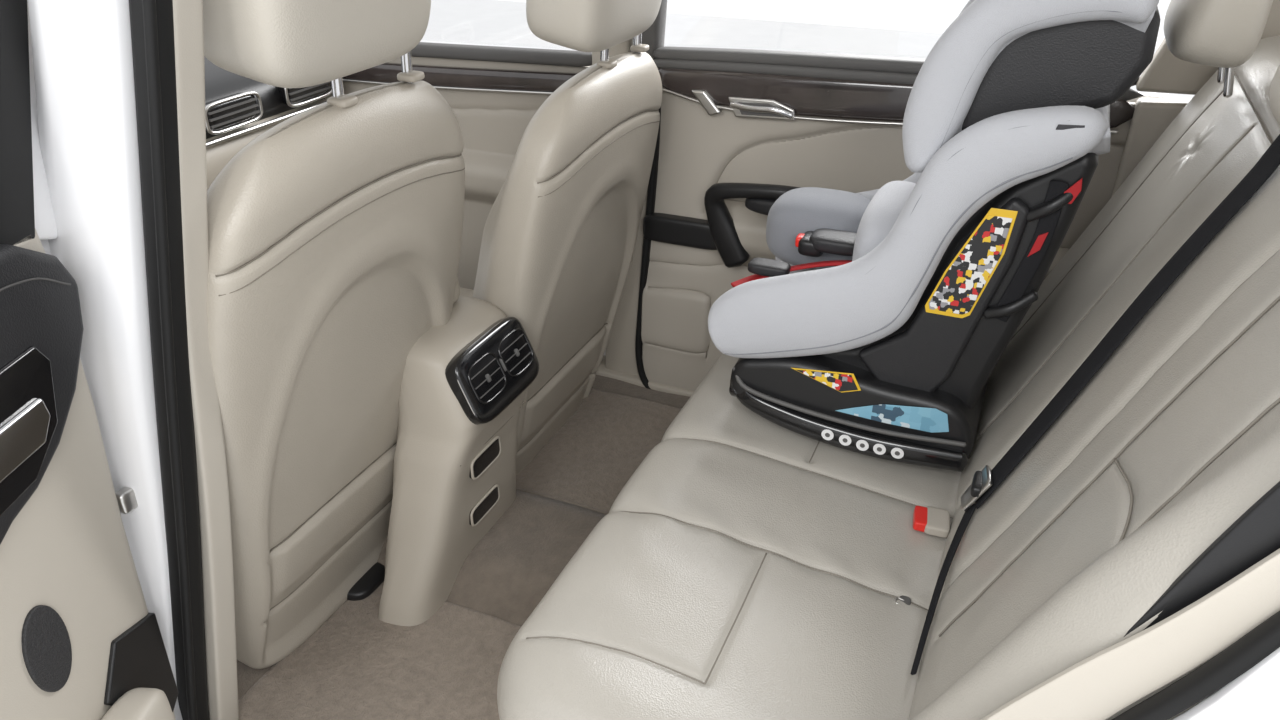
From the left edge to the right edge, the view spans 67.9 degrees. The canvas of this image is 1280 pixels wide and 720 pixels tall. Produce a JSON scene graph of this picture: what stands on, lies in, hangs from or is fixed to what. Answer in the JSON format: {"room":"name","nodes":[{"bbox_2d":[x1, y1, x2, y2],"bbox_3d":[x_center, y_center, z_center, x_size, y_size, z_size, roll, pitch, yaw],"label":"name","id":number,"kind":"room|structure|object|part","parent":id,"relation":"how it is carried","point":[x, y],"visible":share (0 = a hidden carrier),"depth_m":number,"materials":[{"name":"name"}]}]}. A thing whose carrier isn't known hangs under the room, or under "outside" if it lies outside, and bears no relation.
{"room":"vehicle interior","nodes":[
{"label":"vehicle interior","id":0,"kind":"room"},
{"bbox_2d":[0,0,1279,719],"bbox_3d":[-0.172,0.050,1.171,3.302,1.540,2.309,12,32,20],"label":"car","id":1,"kind":"object","parent":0,"point":[117,602],"visible":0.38,"depth_m":1.11,"materials":[{"name":"beige leather"}]},
{"bbox_3d":[-0.616,0.093,0.908,0.010,0.052,0.162,2,30,3],"label":"release handle","id":2,"kind":"part","parent":1,"relation":"part of","materials":[{"name":"silver metal"}]},
{"bbox_2d":[21,605,71,691],"bbox_3d":[-0.639,0.311,1.024,0.006,0.112,0.064,2,30,3],"label":"speaker grille","id":3,"kind":"object","parent":1,"relation":"attached to","point":[46,630],"depth_m":1.02,"materials":[{"name":"grey"}]},
{"bbox_3d":[-0.648,0.524,0.840,0.052,1.000,0.955,1,30,2],"label":"door panel","id":4,"kind":"part","parent":1,"relation":"part of","materials":[{"name":"beige plastic"}]},
{"bbox_3d":[-0.644,0.024,1.155,0.374,1.440,0.114,-2,30,-3],"label":"pillar panel","id":5,"kind":"part","parent":1,"relation":"part of","materials":[{"name":"white paint"}]},
{"bbox_3d":[-0.633,0.409,1.200,0.012,0.183,0.124,2,30,3],"label":"trim","id":6,"kind":"part","parent":1,"relation":"part of","materials":[{"name":"black plastic"}]},
{"bbox_3d":[-0.537,0.012,1.156,0.261,1.384,0.063,-5,30,-8],"label":"pillar trim","id":7,"kind":"part","parent":1,"relation":"part of","materials":[{"name":"beige"}]},
{"bbox_2d":[204,56,331,189],"bbox_3d":[-1.257,-0.336,2.021,0.643,0.513,1.180,12,32,20],"label":"dashboard","id":8,"kind":"object","parent":1,"relation":"attached to","point":[239,109],"visible":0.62,"depth_m":2.07,"materials":[{"name":"black plastic"}]},
{"bbox_2d":[205,91,262,134],"bbox_3d":[-0.868,-0.529,2.032,0.008,0.068,0.164,12,32,20],"label":"vent","id":9,"kind":"object","parent":8,"relation":"attached to","point":[221,115],"depth_m":2.03,"materials":[{"name":"grey"}]},
{"bbox_2d":[284,81,331,107],"bbox_3d":[-0.773,-0.638,2.224,0.008,0.068,0.164,12,32,20],"label":"vent","id":10,"kind":"object","parent":8,"relation":"attached to","point":[293,97],"depth_m":2.22,"materials":[{"name":"grey"}]},
{"bbox_2d":[203,0,464,668],"bbox_3d":[-0.665,-0.105,1.503,0.782,1.168,0.558,12,32,20],"label":"seat","id":11,"kind":"object","parent":1,"relation":"attached to","point":[335,232],"visible":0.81,"depth_m":1.29,"materials":[{"name":"beige leather"}]},
{"bbox_3d":[-0.383,-0.354,1.198,0.021,0.127,0.015,12,32,20],"label":"headrest post","id":12,"kind":"part","parent":11,"relation":"part of","materials":[{"name":"silver metal"}]},
{"bbox_3d":[-0.546,0.396,1.758,0.150,0.026,0.100,12,32,20],"label":"rail motor","id":13,"kind":"part","parent":11,"relation":"part of","materials":[{"name":"black plastic"}]},
{"bbox_3d":[-0.324,-0.420,1.316,0.021,0.127,0.015,12,32,20],"label":"headrest post","id":14,"kind":"part","parent":11,"relation":"part of","materials":[{"name":"silver metal"}]},
{"bbox_2d":[238,581,520,719],"bbox_3d":[-0.351,0.512,1.518,0.518,0.080,0.383,12,32,20],"label":"floor mat","id":15,"kind":"object","parent":1,"relation":"on","point":[357,665],"visible":0.64,"depth_m":1.56,"materials":[{"name":"beige carpet"}]},
{"bbox_2d":[378,277,538,625],"bbox_3d":[-0.588,0.109,1.766,0.746,0.570,0.405,12,32,20],"label":"console","id":16,"kind":"object","parent":1,"relation":"attached to","point":[466,379],"visible":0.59,"depth_m":1.62,"materials":[{"name":"beige plastic"}]},
{"bbox_3d":[-0.550,-0.155,1.726,0.480,0.070,0.140,12,32,20],"label":"armrest lid","id":17,"kind":"part","parent":16,"relation":"part of","materials":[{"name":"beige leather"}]},
{"bbox_2d":[445,317,538,424],"bbox_3d":[-0.251,0.016,1.641,0.078,0.126,0.212,12,32,20],"label":"vent","id":18,"kind":"object","parent":16,"relation":"attached to","point":[491,361],"depth_m":1.60,"materials":[{"name":"grey plastic"}]},
{"bbox_3d":[-0.491,-0.680,2.270,0.870,0.077,0.028,12,32,20],"label":"wood trim","id":19,"kind":"part","parent":1,"relation":"part of","materials":[{"name":"brown wood"}]},
{"bbox_3d":[-0.495,-0.391,2.423,0.870,0.755,0.087,12,32,20],"label":"door panel","id":20,"kind":"part","parent":1,"relation":"part of","materials":[{"name":"beige leather"}]},
{"bbox_3d":[-0.488,-0.734,2.247,0.870,0.052,0.044,12,32,20],"label":"belt molding","id":21,"kind":"part","parent":1,"relation":"part of","materials":[{"name":"grey"}]},
{"bbox_2d":[460,0,661,474],"bbox_3d":[-0.345,-0.302,1.984,0.782,1.168,0.558,12,32,20],"label":"seat","id":22,"kind":"object","parent":1,"relation":"attached to","point":[559,237],"visible":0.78,"depth_m":1.72,"materials":[{"name":"beige leather"}]},
{"bbox_2d":[460,287,473,296],"bbox_3d":[-0.491,-0.040,2.153,0.500,0.170,0.370,12,32,20],"label":"seat cushion","id":23,"kind":"object","parent":22,"relation":"on","point":[463,291],"depth_m":2.20,"materials":[{"name":"beige leather"}]},
{"bbox_3d":[-0.062,-0.551,1.678,0.021,0.127,0.015,12,32,20],"label":"headrest post","id":24,"kind":"part","parent":22,"relation":"part of","materials":[{"name":"silver metal"}]},
{"bbox_3d":[-0.004,-0.618,1.797,0.021,0.127,0.015,12,32,20],"label":"headrest post","id":25,"kind":"part","parent":22,"relation":"part of","materials":[{"name":"silver metal"}]},
{"bbox_2d":[516,388,681,513],"bbox_3d":[-0.027,0.183,2.094,0.448,0.083,0.448,12,32,20],"label":"floor mat","id":26,"kind":"object","parent":1,"relation":"on","point":[590,459],"visible":0.52,"depth_m":2.12,"materials":[{"name":"beige carpet"}]},
{"bbox_3d":[-0.051,-0.875,1.932,0.135,0.650,0.100,12,32,20],"label":"pillar trim","id":27,"kind":"part","parent":1,"relation":"part of","materials":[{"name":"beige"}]},
{"bbox_3d":[-0.022,-0.278,2.259,0.125,0.840,0.085,12,32,20],"label":"pillar trim","id":28,"kind":"part","parent":1,"relation":"part of","materials":[{"name":"beige plastic"}]},
{"bbox_3d":[0.480,0.153,2.238,1.500,0.060,0.100,12,32,20],"label":"sill trim","id":29,"kind":"part","parent":1,"relation":"part of","materials":[{"name":"beige plastic"}]},
{"bbox_3d":[0.030,-0.861,1.907,0.076,0.660,0.148,-13,32,-21],"label":"pillar trim","id":30,"kind":"part","parent":1,"relation":"part of","materials":[{"name":"grey plastic"}]},
{"bbox_3d":[0.254,-0.279,2.017,0.255,0.209,0.054,12,32,20],"label":"armrest pull","id":31,"kind":"part","parent":1,"relation":"part of","materials":[{"name":"black plastic"}]},
{"bbox_2d":[737,102,783,116],"bbox_3d":[0.251,-0.515,1.955,0.109,0.028,0.010,12,32,20],"label":"door handle","id":32,"kind":"object","parent":1,"relation":"on","point":[743,108],"depth_m":1.95,"materials":[{"name":"grey metal"}]},
{"bbox_3d":[0.500,-0.278,1.903,0.600,0.044,0.070,12,32,20],"label":"armrest","id":33,"kind":"part","parent":1,"relation":"part of","materials":[{"name":"black plastic"}]},
{"bbox_3d":[0.246,-0.509,1.942,0.135,0.022,0.016,12,32,20],"label":"release handle","id":34,"kind":"part","parent":1,"relation":"part of","materials":[{"name":"silver metal"}]},
{"bbox_3d":[0.455,-0.194,2.038,0.963,0.790,0.106,12,32,20],"label":"door panel","id":35,"kind":"part","parent":1,"relation":"part of","materials":[{"name":"beige leather"}]},
{"bbox_2d":[497,0,1279,719],"bbox_3d":[0.439,-0.033,1.302,0.916,1.016,1.252,12,32,20],"label":"seat","id":36,"kind":"object","parent":1,"relation":"on","point":[750,566],"visible":0.84,"depth_m":1.19,"materials":[{"name":"leather"}]},
{"bbox_2d":[497,353,961,719],"bbox_3d":[0.283,0.270,1.551,0.576,0.242,1.252,12,32,20],"label":"seat cushion","id":37,"kind":"object","parent":36,"relation":"on","point":[750,566],"depth_m":1.27,"materials":[{"name":"leather"}]},
{"bbox_2d":[913,506,949,537],"bbox_3d":[0.431,0.238,1.405,0.052,0.018,0.052,7,30,13],"label":"seat belt buckle","id":38,"kind":"object","parent":36,"relation":"on","point":[930,520],"visible":1,"depth_m":1.39,"materials":[{"name":"beige plastic"}]},
{"bbox_2d":[708,0,1159,471],"bbox_3d":[0.445,-0.273,1.523,0.553,0.746,0.460,12,32,20],"label":"seat","id":39,"kind":"object","parent":36,"relation":"on","point":[879,323],"visible":1,"depth_m":1.37,"materials":[{"name":"grey fabric"}]},
{"bbox_3d":[0.413,-0.017,1.688,0.397,0.132,0.424,12,32,20],"label":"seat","id":40,"kind":"part","parent":39,"relation":"part of","materials":[{"name":"black plastic"}]},
{"bbox_3d":[0.441,-0.089,1.414,0.205,0.340,0.022,12,32,20],"label":"shell panel","id":41,"kind":"part","parent":39,"relation":"part of","materials":[{"name":"black plastic"}]},
{"bbox_3d":[0.664,0.042,1.265,0.449,0.742,1.191,12,32,20],"label":"seat backrest","id":42,"kind":"part","parent":36,"relation":"part of","materials":[{"name":"leather"}]},
{"bbox_2d":[910,134,1279,674],"bbox_3d":[0.572,0.014,1.153,0.571,0.644,0.212,-8,31,-15],"label":"belt","id":43,"kind":"object","parent":36,"relation":"on","point":[984,483],"visible":1,"depth_m":1.18,"materials":[{"name":"black fabric"}]},
{"bbox_3d":[0.850,-0.449,1.383,0.026,0.092,0.012,12,32,20],"label":"headrest post","id":44,"kind":"part","parent":36,"relation":"part of","materials":[{"name":"silver metal"}]},
{"bbox_3d":[0.815,-0.408,1.311,0.026,0.092,0.012,12,32,20],"label":"headrest post","id":45,"kind":"part","parent":36,"relation":"part of","materials":[{"name":"silver metal"}]},
{"bbox_3d":[0.464,-0.514,1.867,0.933,0.099,0.024,12,32,20],"label":"wood trim","id":46,"kind":"part","parent":1,"relation":"part of","materials":[{"name":"brown wood"}]},
{"bbox_3d":[0.463,-0.576,1.853,0.950,0.050,0.044,12,32,20],"label":"belt molding","id":47,"kind":"part","parent":1,"relation":"part of","materials":[{"name":"grey"}]},
{"bbox_3d":[0.423,0.193,0.730,0.449,0.850,0.034,8,31,14],"label":"quarter trim","id":48,"kind":"part","parent":1,"relation":"part of","materials":[{"name":"beige plastic"}]},
{"bbox_3d":[1.258,-0.055,1.742,0.810,0.879,0.050,12,32,20],"label":"quarter trim","id":49,"kind":"part","parent":1,"relation":"part of","materials":[{"name":"beige"}]},
{"bbox_3d":[0.478,0.093,0.667,0.325,0.628,0.035,6,30,11],"label":"quarter trim dark","id":50,"kind":"part","parent":1,"relation":"part of","materials":[{"name":"black plastic"}]},
{"bbox_3d":[1.273,-0.617,1.404,0.866,0.510,0.050,12,32,20],"label":"pillar trim","id":51,"kind":"part","parent":1,"relation":"part of","materials":[{"name":"beige plastic"}]},
{"bbox_3d":[0.425,0.352,0.788,0.567,1.197,0.038,10,31,17],"label":"quarter panel","id":52,"kind":"part","parent":1,"relation":"part of","materials":[{"name":"white paint"}]},
{"bbox_2d":[420,0,1194,98],"bbox_3d":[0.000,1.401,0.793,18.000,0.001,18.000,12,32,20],"label":"window","id":53,"kind":"structure","parent":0,"point":[466,22],"depth_m":8.29,"materials":[{"name":"clear glass"}]}
]}

